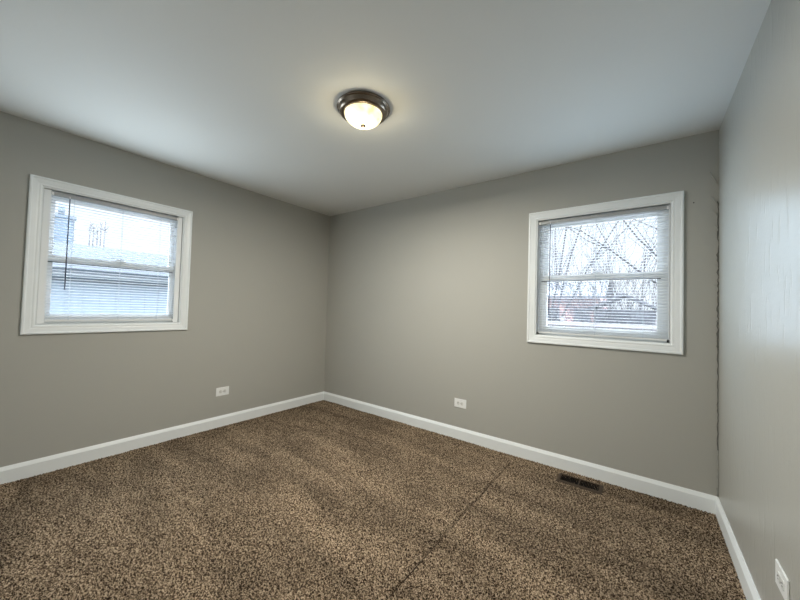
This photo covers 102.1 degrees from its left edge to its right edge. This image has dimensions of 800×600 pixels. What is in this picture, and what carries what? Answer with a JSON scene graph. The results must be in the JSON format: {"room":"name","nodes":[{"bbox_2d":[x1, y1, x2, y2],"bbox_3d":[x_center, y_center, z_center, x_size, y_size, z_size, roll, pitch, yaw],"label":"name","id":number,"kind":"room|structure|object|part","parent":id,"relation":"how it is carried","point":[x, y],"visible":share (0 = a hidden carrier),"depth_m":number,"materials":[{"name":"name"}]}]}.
{"room":"empty bedroom","nodes":[
{"label":"empty bedroom","id":0,"kind":"room"},
{"bbox_2d":[0,111,329,466],"bbox_3d":[-2.095,0.075,2.931,0.140,2.540,3.550,0,-2,37],"label":"wall","id":1,"kind":"structure","parent":0,"point":[258,287],"depth_m":2.87,"materials":[{"name":"grey paint"}]},
{"bbox_2d":[20,174,192,334],"bbox_3d":[-2.301,-0.294,2.638,0.158,1.097,1.000,0,-2,37],"label":"window","id":2,"kind":"structure","parent":1,"relation":"in","point":[35,309],"depth_m":2.44,"materials":[{"name":"white paint"}]},
{"bbox_3d":[-2.315,-0.064,2.637,0.028,0.492,0.802,0,-2,37],"label":"sash","id":3,"kind":"part","parent":2,"relation":"part of","materials":[{"name":"white plastic"}]},
{"bbox_3d":[-2.323,-0.294,2.655,0.073,0.959,0.862,0,-2,37],"label":"frame","id":4,"kind":"part","parent":2,"relation":"part of","materials":[{"name":"white plastic"}]},
{"bbox_2d":[44,191,178,321],"bbox_3d":[-2.269,-0.298,2.618,0.042,0.934,0.794,0,-2,37],"label":"blind","id":5,"kind":"object","parent":2,"relation":"attached to","point":[53,193],"visible":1,"depth_m":2.58,"materials":[{"name":"white plastic"}]},
{"bbox_3d":[-2.440,-0.300,2.402,0.028,0.900,0.002,0,-2,37],"label":"ladder cord","id":6,"kind":"part","parent":5,"relation":"part of","materials":[{"name":"white fabric"}]},
{"bbox_3d":[-2.288,0.163,2.609,0.025,0.010,0.786,0,-2,37],"label":"rail","id":7,"kind":"part","parent":5,"relation":"part of","materials":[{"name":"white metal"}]},
{"bbox_3d":[-2.271,-0.289,2.627,0.028,0.900,0.002,0,-2,37],"label":"ladder cord","id":8,"kind":"part","parent":5,"relation":"part of","materials":[{"name":"white fabric"}]},
{"bbox_3d":[-2.116,-0.279,2.833,0.028,0.900,0.002,0,-2,37],"label":"ladder cord","id":9,"kind":"part","parent":5,"relation":"part of","materials":[{"name":"white fabric"}]},
{"bbox_3d":[-2.328,-0.516,2.669,0.028,0.508,0.802,0,-2,37],"label":"sash","id":10,"kind":"part","parent":2,"relation":"part of","materials":[{"name":"white plastic"}]},
{"bbox_2d":[0,391,323,483],"bbox_3d":[-2.066,1.200,2.853,0.015,0.128,3.550,0,-2,37],"label":"baseboard","id":11,"kind":"structure","parent":1,"relation":"attached to","point":[27,469],"depth_m":2.66,"materials":[{"name":"white paint"}]},
{"bbox_2d":[216,386,228,396],"bbox_3d":[-1.776,0.914,3.240,0.008,0.083,0.124,0,-2,37],"label":"electrical outlet","id":12,"kind":"object","parent":1,"relation":"attached to","point":[220,391],"visible":1,"depth_m":3.24,"materials":[{"name":"white plastic"}]},
{"bbox_2d":[0,400,745,599],"bbox_3d":[-0.576,1.260,1.729,3.748,0.028,3.550,0,-2,37],"label":"floor","id":13,"kind":"structure","parent":0,"point":[323,499],"depth_m":1.80,"materials":[{"name":"brown carpet"}]},
{"bbox_2d":[556,473,602,494],"bbox_3d":[1.295,1.322,2.337,0.286,0.010,0.140,0,-2,37],"label":"floor vent","id":14,"kind":"object","parent":13,"relation":"in","point":[564,479],"visible":1,"depth_m":2.33,"materials":[{"name":"brown metal"}]},
{"bbox_2d":[0,0,770,215],"bbox_3d":[-0.504,-1.242,1.799,4.028,0.120,3.830,0,-2,37],"label":"ceiling","id":15,"kind":"structure","parent":0,"point":[245,94],"depth_m":1.73,"materials":[{"name":"white paint"}]},
{"bbox_2d":[337,90,389,129],"bbox_3d":[-0.223,-1.105,1.963,0.322,0.127,0.322,0,-2,37],"label":"ceiling light","id":16,"kind":"object","parent":15,"relation":"attached to","point":[363,110],"visible":1,"depth_m":1.89,"materials":[{"name":"white glass"}]},
{"bbox_3d":[-0.224,-1.093,1.963,0.227,0.072,0.227,0,-2,37],"label":"lamp shade","id":17,"kind":"part","parent":16,"relation":"part of","materials":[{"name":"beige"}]},
{"bbox_2d":[324,130,718,495],"bbox_3d":[0.566,0.161,3.235,4.028,2.540,0.141,0,-2,37],"label":"wall","id":18,"kind":"structure","parent":0,"point":[427,296],"depth_m":2.82,"materials":[{"name":"grey paint"}]},
{"bbox_2d":[454,398,465,408],"bbox_3d":[0.576,0.989,3.094,0.124,0.083,0.008,0,-2,37],"label":"electrical outlet","id":19,"kind":"object","parent":18,"relation":"attached to","point":[460,403],"visible":1,"depth_m":3.09,"materials":[{"name":"white plastic"}]},
{"bbox_2d":[324,391,716,513],"bbox_3d":[0.487,1.282,3.142,3.748,0.128,0.015,0,-2,37],"label":"baseboard","id":20,"kind":"structure","parent":18,"relation":"attached to","point":[676,494],"depth_m":2.58,"materials":[{"name":"white paint"}]},
{"bbox_2d":[527,191,683,354],"bbox_3d":[1.534,-0.186,2.513,1.000,1.097,0.158,0,-2,37],"label":"window","id":21,"kind":"structure","parent":18,"relation":"in","point":[672,329],"depth_m":2.37,"materials":[{"name":"white paint"}]},
{"bbox_3d":[1.532,0.044,2.514,0.802,0.492,0.028,0,-2,37],"label":"sash","id":22,"kind":"part","parent":21,"relation":"part of","materials":[{"name":"white plastic"}]},
{"bbox_2d":[537,205,668,342],"bbox_3d":[1.511,-0.184,2.483,0.858,0.948,0.042,0,-2,37],"label":"blind","id":23,"kind":"object","parent":21,"relation":"attached to","point":[660,208],"visible":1,"depth_m":2.45,"materials":[{"name":"white plastic"}]},
{"bbox_3d":[1.259,-0.183,2.681,0.002,0.904,0.028,0,-2,37],"label":"ladder cord","id":24,"kind":"part","parent":23,"relation":"part of","materials":[{"name":"white fabric"}]},
{"bbox_3d":[1.507,-0.181,2.494,0.002,0.904,0.028,0,-2,37],"label":"ladder cord","id":25,"kind":"part","parent":23,"relation":"part of","materials":[{"name":"white fabric"}]},
{"bbox_3d":[1.501,0.274,2.476,0.844,0.010,0.025,0,-2,37],"label":"rail","id":26,"kind":"part","parent":23,"relation":"part of","materials":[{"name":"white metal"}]},
{"bbox_3d":[1.743,-0.179,2.317,0.002,0.904,0.028,0,-2,37],"label":"ladder cord","id":27,"kind":"part","parent":23,"relation":"part of","materials":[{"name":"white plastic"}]},
{"bbox_3d":[1.565,-0.406,2.552,0.802,0.508,0.028,0,-2,37],"label":"sash","id":28,"kind":"part","parent":21,"relation":"part of","materials":[{"name":"white plastic"}]},
{"bbox_3d":[1.550,-0.185,2.535,0.862,0.959,0.073,0,-2,37],"label":"frame","id":29,"kind":"part","parent":21,"relation":"part of","materials":[{"name":"white plastic"}]},
{"bbox_2d":[710,0,799,599],"bbox_3d":[0.994,0.099,0.606,0.183,2.540,3.550,0,-2,37],"label":"wall","id":30,"kind":"structure","parent":0,"point":[758,393],"depth_m":1.28,"materials":[{"name":"grey paint"}]},
{"bbox_2d":[715,497,760,599],"bbox_3d":[0.916,1.224,0.608,0.015,0.128,3.550,0,-2,37],"label":"baseboard","id":31,"kind":"structure","parent":30,"relation":"attached to","point":[750,591],"depth_m":1.58,"materials":[{"name":"white paint"}]},
{"bbox_2d":[775,558,789,599],"bbox_3d":[1.284,0.947,1.089,0.008,0.083,0.124,0,-2,37],"label":"electrical outlet","id":32,"kind":"object","parent":30,"relation":"attached to","point":[782,581],"visible":1,"depth_m":1.08,"materials":[{"name":"white plastic"}]},
{"bbox_2d":[777,571,779,582],"bbox_3d":[1.294,0.948,1.105,0.004,0.034,0.028,0,-2,37],"label":"receptacle","id":33,"kind":"object","parent":32,"relation":"attached to","point":[778,572],"depth_m":1.10,"materials":[{"name":"white plastic"}]},
{"bbox_2d":[781,579,783,590],"bbox_3d":[1.271,0.946,1.074,0.004,0.034,0.028,0,-2,37],"label":"receptacle","id":34,"kind":"object","parent":32,"relation":"attached to","point":[782,580],"depth_m":1.07,"materials":[{"name":"white plastic"}]},
{"label":"outside","id":35,"kind":"structure","parent":0,"visible":0},
{"bbox_3d":[4.979,2.413,12.239,80.000,0.300,100.000,0,-2,37],"label":"ground","id":36,"kind":"structure","parent":35,"visible":0},
{"bbox_2d":[102,222,108,247],"bbox_3d":[-9.340,-0.352,10.148,0.170,4.275,0.132,2,-2,2],"label":"sapling","id":37,"kind":"object","parent":36,"relation":"on","point":[105,222],"visible":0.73,"depth_m":10.18,"materials":[{"name":"grey plant"}]},
{"bbox_2d":[50,203,168,313],"bbox_3d":[-6.981,-0.276,8.534,5.310,4.170,14.100,0,-2,37],"label":"neighbor house","id":38,"kind":"structure","parent":36,"relation":"on","point":[54,309],"depth_m":6.51,"materials":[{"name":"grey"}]},
{"bbox_2d":[547,274,612,327],"bbox_3d":[8.791,0.533,20.110,7.200,4.120,5.800,0,-2,37],"label":"house","id":39,"kind":"structure","parent":36,"relation":"on","point":[586,284],"depth_m":16.96,"materials":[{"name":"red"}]},
{"bbox_2d":[550,220,638,320],"bbox_3d":[5.386,-2.592,9.946,3.210,9.614,6.201,3,-2,-35],"label":"bare tree","id":40,"kind":"object","parent":36,"relation":"on","point":[551,310],"visible":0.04,"depth_m":10.54,"materials":[{"name":"brown plant"}]},
{"bbox_2d":[547,221,656,329],"bbox_3d":[5.624,-0.434,9.005,4.713,5.259,5.227,2,-2,-4],"label":"bare shrub","id":41,"kind":"object","parent":36,"relation":"on","point":[570,266],"visible":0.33,"depth_m":8.38,"materials":[{"name":"brown plant"}]},
{"bbox_2d":[547,218,656,326],"bbox_3d":[4.284,-0.468,8.889,4.402,5.246,3.646,1,-2,30],"label":"bare shrub","id":42,"kind":"object","parent":36,"relation":"on","point":[564,283],"visible":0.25,"depth_m":8.55,"materials":[{"name":"brown plant"}]},
{"bbox_2d":[547,317,656,331],"bbox_3d":[4.311,1.241,6.839,5.101,1.700,0.140,0,-2,37],"label":"fence","id":43,"kind":"object","parent":36,"relation":"on","point":[578,324],"visible":0.12,"depth_m":6.82,"materials":[{"name":"white"}]},
{"bbox_2d":[548,221,656,331],"bbox_3d":[6.024,-0.009,7.884,5.168,4.371,3.431,0,-2,37],"label":"bare shrub","id":44,"kind":"object","parent":36,"relation":"on","point":[629,309],"visible":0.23,"depth_m":7.87,"materials":[{"name":"brown plant"}]},
{"bbox_2d":[567,219,656,282],"bbox_3d":[6.580,-1.821,7.749,11.256,8.019,3.913,1,-2,28],"label":"bare tree","id":45,"kind":"object","parent":36,"relation":"on","point":[633,219],"visible":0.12,"depth_m":7.88,"materials":[{"name":"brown plant"}]},
{"bbox_2d":[580,217,656,311],"bbox_3d":[10.577,-2.324,14.237,4.428,9.619,4.960,3,-2,-30],"label":"bare tree","id":46,"kind":"object","parent":36,"relation":"on","point":[655,217],"visible":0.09,"depth_m":14.55,"materials":[{"name":"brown plant"}]},
{"bbox_2d":[588,293,655,330],"bbox_3d":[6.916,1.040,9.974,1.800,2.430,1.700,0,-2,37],"label":"car","id":47,"kind":"object","parent":36,"relation":"on","point":[605,301],"visible":0.14,"depth_m":9.36,"materials":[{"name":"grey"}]},
{"bbox_3d":[6.378,1.300,9.470,0.450,1.750,0.030,0,-2,37],"label":"door","id":48,"kind":"part","parent":47,"relation":"part of","materials":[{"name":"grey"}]}
]}

